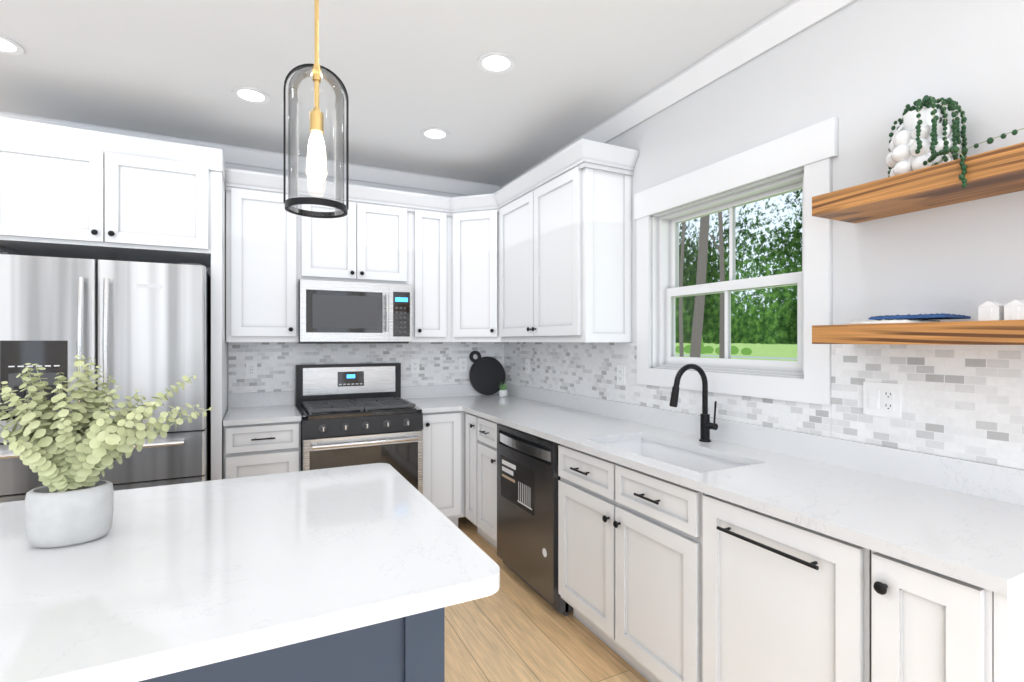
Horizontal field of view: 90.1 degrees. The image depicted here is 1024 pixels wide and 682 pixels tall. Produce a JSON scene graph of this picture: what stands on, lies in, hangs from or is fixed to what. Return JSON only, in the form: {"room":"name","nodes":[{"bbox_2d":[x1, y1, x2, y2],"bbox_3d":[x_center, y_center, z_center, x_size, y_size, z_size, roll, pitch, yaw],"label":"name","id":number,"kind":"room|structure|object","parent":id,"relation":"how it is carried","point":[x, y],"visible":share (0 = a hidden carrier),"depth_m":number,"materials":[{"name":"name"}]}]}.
{"room":"kitchen","nodes":[
{"label":"kitchen","id":0,"kind":"room"},
{"bbox_2d":[206,163,466,393],"bbox_3d":[-2.873,0.018,3.185,6.500,2.720,0.150,0,0,-27],"label":"wall","id":1,"kind":"structure","parent":0,"point":[301,175],"depth_m":3.91,"materials":[{"name":"paint"}]},
{"bbox_2d":[225,179,312,341],"bbox_3d":[-1.667,-0.500,3.509,0.504,1.016,0.342,0,0,-27],"label":"upper cabinet","id":2,"kind":"object","parent":1,"relation":"attached to","point":[269,248],"depth_m":3.35,"materials":[{"name":"paint"}]},
{"bbox_2d":[313,191,368,282],"bbox_3d":[-1.313,-0.712,3.685,0.439,0.592,0.342,0,0,-27],"label":"upper cabinet","id":3,"kind":"object","parent":1,"relation":"attached to","point":[340,245],"depth_m":3.57,"materials":[{"name":"paint"}]},
{"bbox_2d":[298,279,411,343],"bbox_3d":[-1.141,-0.195,3.696,0.748,0.425,0.476,0,0,-27],"label":"microwave","id":4,"kind":"object","parent":3,"relation":"attached to","point":[337,312],"visible":1,"depth_m":3.52,"materials":[{"name":"grey metal"}]},
{"bbox_2d":[229,342,500,405],"bbox_3d":[-1.028,0.244,4.016,2.100,0.468,0.008,0,0,-27],"label":"backsplash","id":5,"kind":"structure","parent":1,"relation":"attached to","point":[277,362],"depth_m":3.90,"materials":[{"name":"tile"}]},
{"bbox_2d":[246,361,256,377],"bbox_3d":[-1.837,0.203,3.603,0.072,0.116,0.008,0,0,-27],"label":"electrical outlet plate","id":6,"kind":"object","parent":5,"relation":"attached to","point":[251,367],"depth_m":3.60,"materials":[{"name":"white plastic"}]},
{"bbox_2d":[411,359,419,372],"bbox_3d":[-0.783,0.203,4.129,0.072,0.116,0.008,0,0,-27],"label":"electrical outlet plate","id":7,"kind":"object","parent":5,"relation":"attached to","point":[415,363],"depth_m":4.13,"materials":[{"name":"white plastic"}]},
{"bbox_2d":[459,358,466,371],"bbox_3d":[-0.412,0.203,4.313,0.072,0.116,0.008,0,0,-27],"label":"electrical outlet plate","id":8,"kind":"object","parent":5,"relation":"attached to","point":[462,361],"depth_m":4.31,"materials":[{"name":"white plastic"}]},
{"bbox_2d":[369,199,396,283],"bbox_3d":[-1.029,-0.712,3.827,0.439,0.592,0.342,0,0,-27],"label":"upper cabinet","id":9,"kind":"object","parent":1,"relation":"attached to","point":[382,212],"depth_m":3.69,"materials":[{"name":"paint"}]},
{"bbox_2d":[397,199,452,341],"bbox_3d":[-0.681,-0.500,3.973,0.467,1.016,0.392,0,0,-27],"label":"upper cabinet","id":10,"kind":"object","parent":1,"relation":"attached to","point":[424,230],"depth_m":3.84,"materials":[{"name":"paint"}]},
{"bbox_2d":[453,199,492,341],"bbox_3d":[-0.203,-0.500,4.091,0.607,1.016,0.607,0,0,-27],"label":"upper cabinet","id":11,"kind":"object","parent":1,"relation":"attached to","point":[472,218],"depth_m":3.87,"materials":[{"name":"paint"}]},
{"bbox_2d":[0,0,792,185],"bbox_3d":[-1.143,-1.402,-0.282,6.500,0.120,7.900,0,0,-27],"label":"ceiling","id":12,"kind":"structure","parent":0,"point":[406,72],"depth_m":2.50,"materials":[{"name":"paint"}]},
{"bbox_2d":[0,35,23,54],"bbox_3d":[-2.317,-1.338,2.295,0.183,0.006,0.183,0,0,-33],"label":"recessed light","id":13,"kind":"object","parent":12,"relation":"in","point":[8,46],"depth_m":2.33,"materials":[{"name":"paint"}]},
{"bbox_2d":[232,87,269,103],"bbox_3d":[-1.422,-1.338,2.786,0.183,0.006,0.183,0,0,39],"label":"recessed light","id":14,"kind":"object","parent":12,"relation":"in","point":[247,94],"depth_m":2.78,"materials":[{"name":"paint"}]},
{"bbox_2d":[283,0,348,217],"bbox_3d":[-0.512,-0.841,1.340,0.159,1.001,0.154,0,0,-27],"label":"pendant light","id":15,"kind":"object","parent":12,"relation":"hanging from","point":[316,162],"visible":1,"depth_m":1.34,"materials":[{"name":"clear glass"}]},
{"bbox_2d":[0,0,856,195],"bbox_3d":[-1.144,-1.288,-0.284,6.197,0.105,7.597,0,0,-27],"label":"crown molding","id":16,"kind":"structure","parent":12,"relation":"attached to","point":[791,19],"depth_m":2.91,"materials":[{"name":"paint"}]},
{"bbox_2d":[421,128,449,139],"bbox_3d":[-0.496,-1.338,3.304,0.183,0.006,0.183,0,0,39],"label":"recessed light","id":17,"kind":"object","parent":12,"relation":"in","point":[429,133],"depth_m":3.29,"materials":[{"name":"paint"}]},
{"bbox_2d":[477,52,514,73],"bbox_3d":[-0.077,-1.338,2.463,0.183,0.006,0.183,0,0,24],"label":"recessed light","id":18,"kind":"object","parent":12,"relation":"in","point":[495,62],"depth_m":2.45,"materials":[{"name":"paint"}]},
{"bbox_2d":[445,517,648,681],"bbox_3d":[-1.143,1.438,-0.282,6.500,0.120,7.900,0,0,-27],"label":"floor","id":19,"kind":"structure","parent":0,"point":[515,627],"depth_m":2.34,"materials":[{"name":"brown wood"}]},
{"bbox_2d":[0,252,210,502],"bbox_3d":[-2.244,0.478,2.887,0.932,1.800,0.886,0,0,-27],"label":"fridge","id":20,"kind":"object","parent":19,"relation":"on","point":[144,328],"visible":0.6,"depth_m":2.60,"materials":[{"name":"grey metal"}]},
{"bbox_2d":[0,117,227,480],"bbox_3d":[-2.299,0.137,2.988,1.087,2.483,0.710,0,0,-27],"label":"surround","id":21,"kind":"object","parent":19,"relation":"on","point":[67,192],"visible":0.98,"depth_m":2.75,"materials":[{"name":"paint"}]},
{"bbox_2d":[223,421,300,478],"bbox_3d":[-1.640,0.937,3.364,0.422,0.882,0.624,0,0,-27],"label":"base cabinet","id":22,"kind":"object","parent":19,"relation":"on","point":[249,450],"depth_m":3.08,"materials":[{"name":"paint"}]},
{"bbox_2d":[223,391,300,425],"bbox_3d":[-1.636,0.430,3.355,0.423,0.131,0.645,0,0,-27],"label":"countertop","id":23,"kind":"structure","parent":22,"relation":"on","point":[279,406],"depth_m":3.51,"materials":[{"name":"stone"}]},
{"bbox_2d":[156,611,444,681],"bbox_3d":[-1.300,0.937,1.085,2.180,0.882,0.714,0,0,-27],"label":"kitchen island","id":24,"kind":"object","parent":19,"relation":"on","point":[409,650],"depth_m":1.17,"materials":[{"name":"blue paint"}]},
{"bbox_2d":[0,463,499,681],"bbox_3d":[-1.249,0.478,0.974,2.252,0.036,1.042,0,0,-27],"label":"island countertop","id":25,"kind":"structure","parent":24,"relation":"on","point":[185,577],"depth_m":1.01,"materials":[{"name":"white stone"}]},
{"bbox_2d":[0,355,211,547],"bbox_3d":[-0.928,0.244,1.169,0.427,0.429,0.420,0,0,-27],"label":"potted plant","id":26,"kind":"object","parent":25,"relation":"on","point":[68,456],"visible":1,"depth_m":1.13,"materials":[{"name":"plant"}]},
{"bbox_2d":[296,363,422,494],"bbox_3d":[-1.072,0.775,3.554,0.756,1.205,0.728,0,0,-27],"label":"range","id":27,"kind":"object","parent":19,"relation":"on","point":[357,414],"visible":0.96,"depth_m":3.39,"materials":[{"name":"grey metal"}]},
{"bbox_2d":[421,411,464,526],"bbox_3d":[-0.628,0.937,3.869,0.308,0.882,0.624,0,0,-27],"label":"base cabinet","id":28,"kind":"object","parent":19,"relation":"on","point":[443,432],"depth_m":3.61,"materials":[{"name":"paint"}]},
{"bbox_2d":[401,385,458,412],"bbox_3d":[-0.636,0.430,3.854,0.283,0.131,0.645,0,0,-27],"label":"countertop","id":29,"kind":"structure","parent":28,"relation":"on","point":[429,398],"depth_m":4.09,"materials":[{"name":"stone"}]},
{"bbox_2d":[465,412,468,519],"bbox_3d":[-0.002,0.937,3.668,0.624,0.882,0.333,0,0,-27],"label":"base cabinet","id":30,"kind":"object","parent":19,"relation":"on","point":[466,414],"depth_m":3.61,"materials":[{"name":"paint"}]},
{"bbox_2d":[469,413,498,548],"bbox_3d":[0.101,0.937,3.462,0.624,0.882,0.416,0,0,-27],"label":"base cabinet","id":31,"kind":"object","parent":19,"relation":"on","point":[482,431],"depth_m":3.36,"materials":[{"name":"paint"}]},
{"bbox_2d":[497,424,572,615],"bbox_3d":[0.323,0.940,2.957,0.624,0.876,0.665,0,0,-27],"label":"dishwasher","id":32,"kind":"object","parent":19,"relation":"on","point":[528,477],"visible":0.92,"depth_m":2.75,"materials":[{"name":"grey metal"}]},
{"bbox_2d":[558,445,676,681],"bbox_3d":[0.720,0.937,2.223,0.624,0.882,0.978,0,0,-27],"label":"base cabinet","id":33,"kind":"object","parent":19,"relation":"on","point":[661,580],"depth_m":2.08,"materials":[{"name":"paint"}]},
{"bbox_2d":[677,484,824,681],"bbox_3d":[1.023,0.937,1.615,0.624,0.882,0.665,0,0,-27],"label":"base cabinet","id":34,"kind":"object","parent":19,"relation":"on","point":[751,583],"depth_m":1.56,"materials":[{"name":"paint"}]},
{"bbox_2d":[435,382,1023,595],"bbox_3d":[0.443,0.532,2.743,0.655,0.336,3.597,0,0,-27],"label":"countertop","id":35,"kind":"structure","parent":34,"relation":"on","point":[960,519],"depth_m":1.68,"materials":[{"name":"stone"}]},
{"bbox_2d":[469,351,504,394],"bbox_3d":[-0.211,0.272,4.379,0.330,0.382,0.016,0,-8,-27],"label":"cutting board","id":36,"kind":"object","parent":35,"relation":"on","point":[486,375],"visible":0.88,"depth_m":4.36,"materials":[{"name":"grey wood"}]},
{"bbox_2d":[499,384,507,396],"bbox_3d":[-0.074,0.399,4.246,0.078,0.128,0.088,0,0,-27],"label":"succulent pot","id":37,"kind":"object","parent":35,"relation":"on","point":[503,392],"visible":1,"depth_m":4.22,"materials":[{"name":"white ceramic"}]},
{"bbox_2d":[669,364,717,441],"bbox_3d":[0.819,0.283,2.309,0.238,0.360,0.089,0,0,-27],"label":"faucet","id":38,"kind":"object","parent":35,"relation":"on","point":[706,425],"visible":1,"depth_m":2.34,"materials":[{"name":"black metal"}]},
{"bbox_2d":[825,534,1023,681],"bbox_3d":[1.180,0.937,1.300,0.624,0.882,0.328,0,0,-27],"label":"base cabinet","id":39,"kind":"object","parent":19,"relation":"on","point":[888,619],"depth_m":1.16,"materials":[{"name":"paint"}]},
{"bbox_2d":[584,0,1023,342],"bbox_3d":[1.698,0.018,1.135,0.150,2.720,7.600,0,0,-27],"label":"wall","id":40,"kind":"structure","parent":0,"point":[865,72],"depth_m":1.77,"materials":[{"name":"paint"}]},
{"bbox_2d":[493,179,536,341],"bbox_3d":[0.150,-0.499,3.623,0.393,1.014,0.658,0,0,-27],"label":"upper cabinet","id":41,"kind":"object","parent":40,"relation":"attached to","point":[514,214],"depth_m":3.56,"materials":[{"name":"paint"}]},
{"bbox_2d":[537,155,635,341],"bbox_3d":[0.404,-0.499,3.171,0.342,1.014,0.622,0,0,-27],"label":"upper cabinet","id":42,"kind":"object","parent":40,"relation":"attached to","point":[542,252],"depth_m":2.93,"materials":[{"name":"paint"}]},
{"bbox_2d":[634,117,837,404],"bbox_3d":[1.021,-0.297,2.448,0.159,1.080,1.133,0,0,-27],"label":"window","id":43,"kind":"structure","parent":40,"relation":"in","point":[810,152],"depth_m":2.32,"materials":[{"name":"paint"}]},
{"bbox_2d":[501,342,1023,468],"bbox_3d":[0.737,0.187,2.879,0.008,0.353,3.618,0,0,-27],"label":"backsplash","id":44,"kind":"structure","parent":40,"relation":"attached to","point":[965,402],"depth_m":1.78,"materials":[{"name":"tile"}]},
{"bbox_2d":[525,359,529,373],"bbox_3d":[0.125,0.203,4.088,0.008,0.116,0.072,0,0,-27],"label":"electrical outlet plate","id":45,"kind":"object","parent":44,"relation":"attached to","point":[527,361],"depth_m":4.08,"materials":[{"name":"white plastic"}]},
{"bbox_2d":[617,365,624,384],"bbox_3d":[0.648,0.203,3.040,0.008,0.116,0.072,0,0,-27],"label":"electrical outlet plate","id":46,"kind":"object","parent":44,"relation":"attached to","point":[620,368],"depth_m":3.04,"materials":[{"name":"white plastic"}]},
{"bbox_2d":[863,382,900,418],"bbox_3d":[1.280,0.203,1.770,0.010,0.116,0.118,0,0,-27],"label":"electrical outlet plate","id":47,"kind":"object","parent":44,"relation":"attached to","point":[882,399],"depth_m":1.77,"materials":[{"name":"white plastic"}]},
{"bbox_2d":[812,320,1023,344],"bbox_3d":[1.406,-0.021,1.269,0.247,0.063,1.200,0,0,-27],"label":"shelf","id":48,"kind":"object","parent":40,"relation":"attached to","point":[1001,332],"visible":1,"depth_m":1.45,"materials":[{"name":"brown wood"}]},
{"bbox_2d":[845,313,970,324],"bbox_3d":[1.233,-0.068,1.618,0.247,0.028,0.309,0,0,-27],"label":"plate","id":49,"kind":"object","parent":48,"relation":"on","point":[918,318],"visible":0.79,"depth_m":1.54,"materials":[{"name":"blue ceramic"}]},
{"bbox_2d":[978,300,1023,320],"bbox_3d":[1.343,-0.082,1.392,0.049,0.056,0.103,0,0,-27],"label":"house","id":50,"kind":"object","parent":48,"relation":"on","point":[994,310],"visible":0.85,"depth_m":1.39,"materials":[{"name":"white ceramic"}]},
{"bbox_2d":[812,142,1023,222],"bbox_3d":[1.406,-0.461,1.269,0.247,0.065,1.200,0,0,-27],"label":"shelf","id":51,"kind":"object","parent":40,"relation":"attached to","point":[999,171],"visible":1,"depth_m":1.49,"materials":[{"name":"brown wood"}]},
{"bbox_2d":[885,95,1023,187],"bbox_3d":[1.295,-0.576,1.419,0.287,0.337,0.514,0,0,-27],"label":"potted plant","id":52,"kind":"object","parent":51,"relation":"on","point":[924,138],"visible":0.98,"depth_m":1.51,"materials":[{"name":"white ceramic"}]},
{"label":"outside","id":53,"kind":"structure","parent":0,"visible":0},
{"bbox_2d":[675,352,796,360],"bbox_3d":[13.461,1.803,44.778,59.830,0.050,120.000,0,0,-27],"label":"ground","id":54,"kind":"structure","parent":53,"point":[770,355],"depth_m":58.62,"materials":[{"name":"green plant"}]},
{"bbox_2d":[679,211,724,357],"bbox_3d":[4.425,-3.720,11.372,0.493,11.027,3.778,0,0,-23],"label":"trunk","id":55,"kind":"object","parent":54,"relation":"on","point":[701,276],"depth_m":11.28,"materials":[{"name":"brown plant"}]},
{"bbox_2d":[675,338,751,354],"bbox_3d":[26.978,0.338,71.422,5.250,3.120,14.984,0,0,-27],"label":"hedge","id":56,"kind":"object","parent":54,"relation":"on","point":[734,350],"depth_m":70.39,"materials":[{"name":"green plant"}]},
{"bbox_2d":[675,354,796,359],"bbox_3d":[27.926,1.770,51.995,4.500,0.005,120.000,0,0,-27],"label":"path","id":57,"kind":"structure","parent":54,"relation":"on","point":[744,357],"depth_m":54.76,"materials":[{"name":"grey concrete"}]},
{"bbox_2d":[675,189,801,354],"bbox_3d":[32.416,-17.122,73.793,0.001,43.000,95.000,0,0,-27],"label":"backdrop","id":58,"kind":"structure","parent":53,"point":[775,246],"depth_m":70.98,"materials":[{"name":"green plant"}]}
]}

